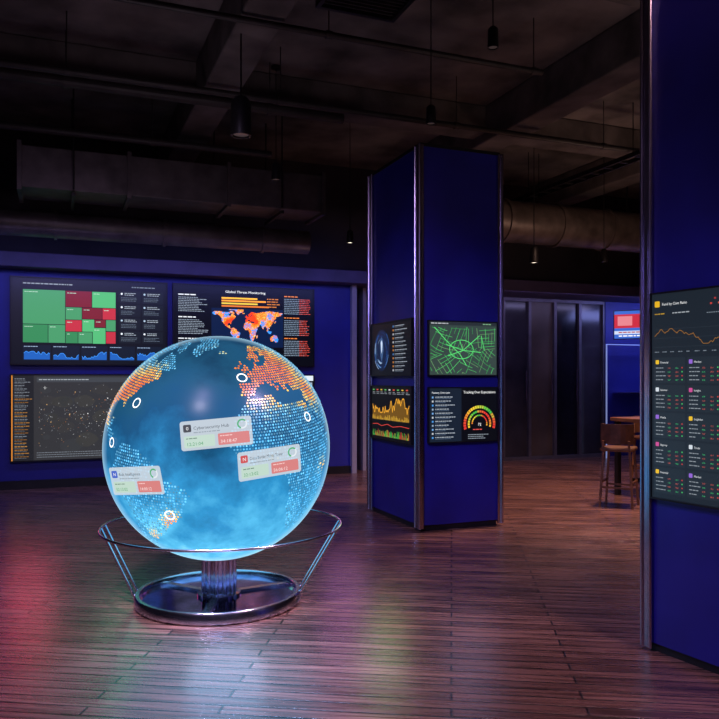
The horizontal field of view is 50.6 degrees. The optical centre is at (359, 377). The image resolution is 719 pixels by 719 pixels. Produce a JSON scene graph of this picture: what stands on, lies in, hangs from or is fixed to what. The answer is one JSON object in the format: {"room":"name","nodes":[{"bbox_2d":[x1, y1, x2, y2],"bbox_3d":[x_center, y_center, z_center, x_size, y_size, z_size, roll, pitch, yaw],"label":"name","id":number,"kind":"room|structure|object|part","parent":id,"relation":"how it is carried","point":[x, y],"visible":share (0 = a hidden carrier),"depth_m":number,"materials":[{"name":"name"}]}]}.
{"room":"technology exhibition hall","nodes":[
{"label":"technology exhibition hall","id":0,"kind":"room"},
{"bbox_2d":[0,269,349,481],"bbox_3d":[-4.680,0.020,10.992,9.470,3.060,0.712,0,0,-22],"label":"wall","id":1,"kind":"structure","parent":0,"point":[331,369],"depth_m":11.49,"materials":[{"name":"blue paint"}]},
{"bbox_2d":[10,374,130,462],"bbox_3d":[-3.848,0.557,10.909,2.132,1.225,0.061,0,0,-22],"label":"display screen","id":2,"kind":"object","parent":1,"relation":"attached to","point":[54,417],"visible":0.65,"depth_m":10.73,"materials":[{"name":"black plastic"}]},
{"bbox_2d":[10,275,167,365],"bbox_3d":[-3.848,-0.798,10.909,2.132,1.236,0.061,0,0,-22],"label":"display screen","id":3,"kind":"object","parent":1,"relation":"attached to","point":[54,321],"visible":0.96,"depth_m":10.86,"materials":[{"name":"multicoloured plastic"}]},
{"bbox_2d":[0,466,350,489],"bbox_3d":[-4.543,1.490,10.649,9.470,0.120,0.029,0,0,-22],"label":"baseboard","id":4,"kind":"structure","parent":1,"relation":"attached to","point":[91,481],"depth_m":10.77,"materials":[{"name":"black plastic"}]},
{"bbox_2d":[172,283,313,366],"bbox_3d":[-1.759,-0.798,11.744,2.217,1.236,0.060,0,0,-22],"label":"display screen","id":5,"kind":"object","parent":1,"relation":"attached to","point":[281,320],"visible":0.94,"depth_m":11.75,"materials":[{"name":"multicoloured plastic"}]},
{"bbox_2d":[304,375,313,388],"bbox_3d":[-1.759,0.557,11.744,2.217,1.225,0.060,0,0,-22],"label":"display screen","id":6,"kind":"object","parent":1,"relation":"attached to","point":[310,378],"visible":0.02,"depth_m":12.12,"materials":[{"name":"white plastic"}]},
{"bbox_2d":[0,251,639,302],"bbox_3d":[-1.028,-1.610,12.270,19.200,0.200,1.050,0,0,-22],"label":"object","id":7,"kind":"structure","parent":1,"relation":"attached to","point":[8,259],"depth_m":11.46,"materials":[{"name":"paint"}]},
{"bbox_2d":[350,285,356,472],"bbox_3d":[-0.103,0.020,12.408,0.080,3.060,0.120,0,0,-22],"label":"trim","id":8,"kind":"structure","parent":1,"relation":"attached to","point":[353,288],"depth_m":12.36,"materials":[{"name":"paint"}]},
{"bbox_2d":[0,0,639,205],"bbox_3d":[3.251,-3.510,5.338,22.000,0.680,17.500,0,0,-22],"label":"ceiling","id":9,"kind":"structure","parent":0,"point":[587,52],"depth_m":8.88,"materials":[{"name":"concrete"}]},
{"bbox_2d":[0,99,271,157],"bbox_3d":[-4.214,-3.247,8.654,6.600,0.806,0.110,0,0,-22],"label":"ceiling pipe","id":10,"kind":"object","parent":9,"relation":"hanging from","point":[151,141],"visible":0.91,"depth_m":9.22,"materials":[{"name":"black metal"}]},
{"bbox_2d":[0,131,310,253],"bbox_3d":[-4.167,-2.741,10.019,7.300,1.819,0.378,0,0,-22],"label":"air duct","id":11,"kind":"object","parent":9,"relation":"hanging from","point":[24,223],"visible":0.96,"depth_m":10.40,"materials":[{"name":"black metal"}]},
{"bbox_2d":[17,89,325,225],"bbox_3d":[-2.394,-2.920,10.028,3.850,1.460,0.880,0,0,-22],"label":"air duct","id":12,"kind":"object","parent":9,"relation":"hanging from","point":[72,176],"visible":0.94,"depth_m":9.72,"materials":[{"name":"black metal"}]},
{"bbox_2d":[0,30,343,123],"bbox_3d":[-4.010,-3.342,7.605,8.200,0.615,0.146,0,0,-22],"label":"ceiling pipe","id":13,"kind":"object","parent":9,"relation":"hanging from","point":[12,74],"visible":0.86,"depth_m":8.27,"materials":[{"name":"black metal"}]},
{"bbox_2d":[231,33,250,138],"bbox_3d":[-1.091,-2.939,7.000,0.189,1.421,0.189,0,0,-22],"label":"spotlight","id":14,"kind":"object","parent":9,"relation":"hanging from","point":[240,104],"visible":1,"depth_m":6.93,"materials":[{"name":"black metal"}]},
{"bbox_3d":[-1.091,-3.118,7.000,0.015,1.064,0.015,0,0,-22],"label":"rod","id":15,"kind":"part","parent":14,"relation":"part of","materials":[{"name":"black metal"}]},
{"bbox_2d":[271,64,280,180],"bbox_3d":[-0.978,-2.984,8.900,0.118,1.331,0.118,0,0,-22],"label":"spotlight","id":16,"kind":"object","parent":9,"relation":"hanging from","point":[275,173],"visible":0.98,"depth_m":8.86,"materials":[{"name":"black metal"}]},
{"bbox_3d":[-0.978,-3.635,8.900,0.118,0.030,0.118,0,0,-22],"label":"ceiling plate","id":17,"kind":"part","parent":16,"relation":"part of","materials":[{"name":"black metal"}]},
{"bbox_2d":[0,11,638,152],"bbox_3d":[-1.150,-3.328,8.264,14.000,0.644,0.090,0,0,-22],"label":"ceiling pipe","id":18,"kind":"object","parent":9,"relation":"hanging from","point":[65,71],"visible":1,"depth_m":8.37,"materials":[{"name":"black metal"}]},
{"bbox_2d":[112,0,543,75],"bbox_3d":[-2.599,-3.361,5.961,9.600,0.578,0.076,0,0,-22],"label":"ceiling pipe","id":19,"kind":"object","parent":9,"relation":"hanging from","point":[327,34],"visible":0.95,"depth_m":6.88,"materials":[{"name":"black metal"}]},
{"bbox_2d":[347,230,352,243],"bbox_3d":[-0.128,-2.731,10.200,0.118,1.838,0.118,0,0,-22],"label":"spotlight","id":20,"kind":"object","parent":9,"relation":"hanging from","point":[349,232],"visible":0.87,"depth_m":10.16,"materials":[{"name":"black metal"}]},
{"bbox_2d":[315,0,414,22],"bbox_3d":[0.074,-3.465,6.600,0.760,0.370,0.600,0,0,-22],"label":"ceiling vent","id":21,"kind":"object","parent":9,"relation":"in","point":[383,10],"visible":1,"depth_m":6.77,"materials":[{"name":"black metal"}]},
{"bbox_2d":[426,0,435,125],"bbox_3d":[0.659,-2.995,7.000,0.118,1.310,0.118,0,0,-22],"label":"spotlight","id":22,"kind":"object","parent":9,"relation":"hanging from","point":[430,109],"visible":1,"depth_m":7.00,"materials":[{"name":"black metal"}]},
{"bbox_3d":[0.659,-3.080,7.000,0.009,1.140,0.009,0,0,-22],"label":"rod","id":23,"kind":"part","parent":22,"relation":"part of","materials":[{"name":"black metal"}]},
{"bbox_2d":[487,0,498,49],"bbox_3d":[1.124,-3.215,6.400,0.118,0.871,0.118,0,0,-22],"label":"spotlight","id":24,"kind":"object","parent":9,"relation":"hanging from","point":[493,40],"visible":1,"depth_m":6.37,"materials":[{"name":"black metal"}]},
{"bbox_3d":[1.124,-3.303,6.400,0.009,0.694,0.009,0,0,-22],"label":"rod","id":25,"kind":"part","parent":24,"relation":"part of","materials":[{"name":"black metal"}]},
{"bbox_2d":[530,246,537,263],"bbox_3d":[2.526,-2.657,11.000,0.126,1.986,0.126,0,0,-22],"label":"spotlight","id":26,"kind":"object","parent":9,"relation":"hanging from","point":[533,250],"visible":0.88,"depth_m":10.95,"materials":[{"name":"black metal"}]},
{"bbox_2d":[504,186,639,252],"bbox_3d":[4.636,-2.898,13.053,7.500,1.504,0.708,0,0,-22],"label":"air duct","id":27,"kind":"object","parent":9,"relation":"hanging from","point":[553,225],"visible":0.42,"depth_m":12.29,"materials":[{"name":"black metal"}]},
{"bbox_2d":[511,102,639,201],"bbox_3d":[4.156,-3.290,9.001,0.221,0.720,9.630,0,0,-22],"label":"cable tray","id":28,"kind":"object","parent":9,"relation":"hanging from","point":[636,154],"visible":0.59,"depth_m":11.20,"materials":[{"name":"black metal"}]},
{"bbox_3d":[4.068,-2.960,8.950,0.020,0.060,9.600,0,0,-22],"label":"rail","id":29,"kind":"part","parent":28,"relation":"part of","materials":[{"name":"black metal"}]},
{"bbox_3d":[4.254,-2.960,9.024,0.020,0.060,9.600,0,0,-22],"label":"rail","id":30,"kind":"part","parent":28,"relation":"part of","materials":[{"name":"black metal"}]},
{"bbox_2d":[600,249,607,262],"bbox_3d":[3.861,-2.741,12.000,0.118,1.818,0.118,0,0,-22],"label":"spotlight","id":31,"kind":"object","parent":9,"relation":"hanging from","point":[604,258],"visible":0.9,"depth_m":11.96,"materials":[{"name":"black metal"}]},
{"bbox_2d":[0,129,639,466],"bbox_3d":[0.040,-1.050,13.370,22.000,5.200,0.202,0,0,-22],"label":"wall","id":32,"kind":"structure","parent":0,"point":[346,187],"depth_m":12.89,"materials":[{"name":"black paint"}]},
{"bbox_2d":[357,288,365,470],"bbox_3d":[-0.007,0.020,12.975,0.060,3.060,0.500,0,0,-22],"label":"trim","id":33,"kind":"structure","parent":32,"relation":"attached to","point":[361,293],"depth_m":12.79,"materials":[{"name":"paint"}]},
{"bbox_2d":[504,297,529,460],"bbox_3d":[2.942,0.020,14.325,0.580,3.060,0.182,0,0,-22],"label":"door","id":34,"kind":"structure","parent":32,"relation":"in","point":[516,310],"depth_m":14.34,"materials":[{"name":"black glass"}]},
{"bbox_3d":[3.148,0.150,14.322,0.024,0.600,0.024,0,0,-22],"label":"handle","id":35,"kind":"part","parent":34,"relation":"part of","materials":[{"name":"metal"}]},
{"bbox_2d":[530,298,555,459],"bbox_3d":[3.481,0.020,14.540,0.580,3.060,0.182,0,0,-22],"label":"door","id":36,"kind":"structure","parent":32,"relation":"in","point":[542,311],"depth_m":14.56,"materials":[{"name":"metal"}]},
{"bbox_3d":[3.687,0.150,14.537,0.024,0.600,0.024,0,0,-22],"label":"handle","id":37,"kind":"part","parent":36,"relation":"part of","materials":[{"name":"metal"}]},
{"bbox_2d":[556,299,579,458],"bbox_3d":[4.020,0.020,14.756,0.580,3.060,0.182,0,0,-22],"label":"door","id":38,"kind":"structure","parent":32,"relation":"in","point":[567,311],"depth_m":14.78,"materials":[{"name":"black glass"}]},
{"bbox_3d":[4.225,0.150,14.753,0.024,0.600,0.024,0,0,-22],"label":"handle","id":39,"kind":"part","parent":38,"relation":"part of","materials":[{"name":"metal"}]},
{"bbox_2d":[580,301,603,456],"bbox_3d":[4.558,0.020,14.971,0.580,3.060,0.182,0,0,-22],"label":"door","id":40,"kind":"structure","parent":32,"relation":"in","point":[591,312],"depth_m":14.99,"materials":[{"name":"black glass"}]},
{"bbox_3d":[4.764,0.150,14.968,0.024,0.600,0.024,0,0,-22],"label":"handle","id":41,"kind":"part","parent":40,"relation":"part of","materials":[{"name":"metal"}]},
{"bbox_2d":[0,455,718,718],"bbox_3d":[3.251,1.600,5.338,22.000,0.100,17.500,0,0,-22],"label":"floor","id":42,"kind":"structure","parent":0,"point":[533,614],"depth_m":4.80,"materials":[{"name":"brown wood"}]},
{"bbox_2d":[98,336,341,626],"bbox_3d":[-0.950,0.629,5.300,1.658,1.841,1.658,0,0,-13],"label":"globe","id":43,"kind":"object","parent":42,"relation":"on","point":[215,449],"visible":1,"depth_m":4.74,"materials":[{"name":"blue glass"}]},
{"bbox_3d":[-1.643,1.260,5.168,0.246,0.489,0.020,0,0,-7],"label":"rail leg","id":44,"kind":"part","parent":43,"relation":"part of","materials":[{"name":"silver metal"}]},
{"bbox_3d":[-1.656,1.260,5.288,0.246,0.489,0.020,0,0,-7],"label":"rail leg","id":45,"kind":"part","parent":43,"relation":"part of","materials":[{"name":"silver metal"}]},
{"bbox_3d":[-0.980,1.364,5.300,0.300,0.288,0.300,0,0,0],"label":"stem","id":46,"kind":"part","parent":43,"relation":"part of","materials":[{"name":"silver metal"}]},
{"bbox_3d":[-0.950,1.020,5.300,1.658,0.017,1.658,0,0,0],"label":"guard rail","id":47,"kind":"part","parent":43,"relation":"part of","materials":[{"name":"silver metal"}]},
{"bbox_3d":[-0.286,1.260,5.432,0.305,0.491,0.020,0,0,-5],"label":"rail leg","id":48,"kind":"part","parent":43,"relation":"part of","materials":[{"name":"silver metal"}]},
{"bbox_3d":[-0.274,1.260,5.312,0.305,0.491,0.020,0,0,-5],"label":"rail leg","id":49,"kind":"part","parent":43,"relation":"part of","materials":[{"name":"silver metal"}]},
{"bbox_2d":[367,142,503,530],"bbox_3d":[0.800,-0.410,8.428,1.001,3.920,1.374,0,0,-22],"label":"pillar","id":50,"kind":"structure","parent":42,"relation":"on","point":[435,213],"depth_m":7.89,"materials":[{"name":"blue plastic"}]},
{"bbox_3d":[0.135,-0.415,8.833,0.067,3.870,0.128,0,0,-22],"label":"corner trim","id":51,"kind":"part","parent":50,"relation":"part of","materials":[{"name":"metal"}]},
{"bbox_2d":[370,385,413,444],"bbox_3d":[0.340,0.385,8.265,0.035,0.606,1.090,0,0,-22],"label":"display screen","id":52,"kind":"object","parent":50,"relation":"attached to","point":[391,407],"visible":1,"depth_m":8.20,"materials":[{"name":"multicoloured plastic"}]},
{"bbox_2d":[370,318,413,375],"bbox_3d":[0.340,-0.318,8.265,0.035,0.596,1.090,0,0,-22],"label":"display screen","id":53,"kind":"object","parent":50,"relation":"attached to","point":[391,342],"visible":1,"depth_m":8.20,"materials":[{"name":"black glass"}]},
{"bbox_3d":[0.598,-0.415,7.676,0.067,3.870,0.128,0,0,-22],"label":"corner trim","id":54,"kind":"part","parent":50,"relation":"part of","materials":[{"name":"metal"}]},
{"bbox_2d":[427,387,497,443],"bbox_3d":[1.064,0.376,7.806,0.810,0.568,0.035,0,0,-22],"label":"display screen","id":55,"kind":"object","parent":50,"relation":"attached to","point":[454,414],"visible":1,"depth_m":7.79,"materials":[{"name":"black plastic"}]},
{"bbox_3d":[0.874,0.376,7.721,0.369,0.544,0.003,0,0,-21],"label":"list panel","id":56,"kind":"part","parent":55,"relation":"part of","materials":[{"name":"black glass"}]},
{"bbox_3d":[1.067,0.376,7.799,0.786,0.544,0.001,0,0,-22],"label":"display panel","id":57,"kind":"part","parent":55,"relation":"part of","materials":[{"name":"black glass"}]},
{"bbox_2d":[427,320,497,375],"bbox_3d":[1.064,-0.302,7.806,0.810,0.565,0.035,0,0,-22],"label":"display screen","id":58,"kind":"object","parent":50,"relation":"attached to","point":[454,348],"visible":1,"depth_m":7.79,"materials":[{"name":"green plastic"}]},
{"bbox_3d":[1.465,-0.415,8.023,0.067,3.870,0.128,0,0,-22],"label":"corner trim","id":59,"kind":"part","parent":50,"relation":"part of","materials":[{"name":"metal"}]},
{"bbox_2d":[598,423,638,509],"bbox_3d":[3.137,1.050,9.193,0.406,1.001,0.403,0,0,30],"label":"bar stool","id":60,"kind":"object","parent":42,"relation":"on","point":[616,434],"visible":1,"depth_m":9.06,"materials":[{"name":"brown wood"}]},
{"bbox_3d":[2.913,1.210,9.144,0.090,0.681,0.037,0,0,-11],"label":"leg","id":61,"kind":"part","parent":60,"relation":"part of","materials":[{"name":"brown wood"}]},
{"bbox_3d":[3.075,1.210,9.426,0.037,0.681,0.090,0,0,-19],"label":"leg","id":62,"kind":"part","parent":60,"relation":"part of","materials":[{"name":"brown wood"}]},
{"bbox_3d":[3.064,0.670,9.066,0.384,0.240,0.110,0,0,30],"label":"backrest","id":63,"kind":"part","parent":60,"relation":"part of","materials":[{"name":"brown wood"}]},
{"bbox_3d":[3.141,0.855,9.200,0.380,0.050,0.360,0,0,30],"label":"seat","id":64,"kind":"part","parent":60,"relation":"part of","materials":[{"name":"brown leather"}]},
{"bbox_3d":[3.207,1.210,8.974,0.037,0.681,0.090,0,0,-19],"label":"leg","id":65,"kind":"part","parent":60,"relation":"part of","materials":[{"name":"brown wood"}]},
{"bbox_3d":[3.370,1.210,9.256,0.090,0.681,0.037,0,0,-11],"label":"leg","id":66,"kind":"part","parent":60,"relation":"part of","materials":[{"name":"brown wood"}]},
{"bbox_2d":[606,344,639,457],"bbox_3d":[5.932,0.448,15.306,2.640,2.205,0.320,0,0,-22],"label":"frame","id":67,"kind":"object","parent":42,"relation":"on","point":[606,344],"visible":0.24,"depth_m":14.67,"materials":[{"name":"metal"}]},
{"bbox_3d":[4.771,0.450,14.680,0.020,2.200,0.020,0,0,-22],"label":"post","id":68,"kind":"part","parent":67,"relation":"part of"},
{"bbox_2d":[610,416,639,494],"bbox_3d":[3.914,1.035,10.000,1.000,1.030,0.640,0,0,-22],"label":"bar table","id":69,"kind":"object","parent":42,"relation":"on","point":[617,420],"visible":0.26,"depth_m":10.05,"materials":[{"name":"brown wood"}]},
{"bbox_3d":[3.428,1.060,10.085,0.060,0.980,0.060,0,0,-22],"label":"leg","id":70,"kind":"part","parent":69,"relation":"part of","materials":[{"name":"black metal"}]},
{"bbox_2d":[632,416,639,477],"bbox_3d":[4.165,1.050,10.908,0.406,1.001,0.403,0,0,-10],"label":"bar stool","id":71,"kind":"object","parent":42,"relation":"on","point":[636,425],"visible":0.23,"depth_m":11.02,"materials":[{"name":"brown wood"}]},
{"bbox_3d":[3.971,1.210,11.030,0.090,0.681,0.037,0,0,31],"label":"leg","id":72,"kind":"part","parent":71,"relation":"part of","materials":[{"name":"brown wood"}]},
{"bbox_3d":[4.139,0.670,11.053,0.384,0.240,0.110,0,0,-10],"label":"backrest","id":73,"kind":"part","parent":71,"relation":"part of","materials":[{"name":"brown wood"}]},
{"bbox_2d":[640,0,718,674],"bbox_3d":[2.388,-1.050,4.099,1.119,5.200,1.226,0,0,-29],"label":"pillar","id":74,"kind":"structure","parent":42,"relation":"on","point":[679,39],"depth_m":4.17,"materials":[{"name":"blue plastic"}]},
{"bbox_3d":[1.655,-0.410,4.347,0.075,3.880,0.084,0,0,-29],"label":"corner trim","id":75,"kind":"part","parent":74,"relation":"part of","materials":[{"name":"metal"}]},
{"bbox_2d":[649,285,718,509],"bbox_3d":[1.811,0.101,3.994,0.030,1.155,0.680,0,0,-29],"label":"display screen","id":76,"kind":"object","parent":74,"relation":"attached to","point":[684,323],"visible":1,"depth_m":4.10,"materials":[{"name":"black plastic"}]},
{"bbox_2d":[604,302,639,455],"bbox_3d":[6.283,0.020,15.694,3.080,3.060,0.120,0,0,-22],"label":"wall","id":77,"kind":"structure","parent":0,"point":[623,361],"depth_m":15.21,"materials":[{"name":"blue paint"}]},
{"bbox_2d":[613,310,639,339],"bbox_3d":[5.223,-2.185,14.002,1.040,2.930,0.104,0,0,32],"label":"television","id":78,"kind":"object","parent":77,"relation":"attached to","point":[626,323],"visible":0.37,"depth_m":14.11,"materials":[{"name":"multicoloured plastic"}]}
]}

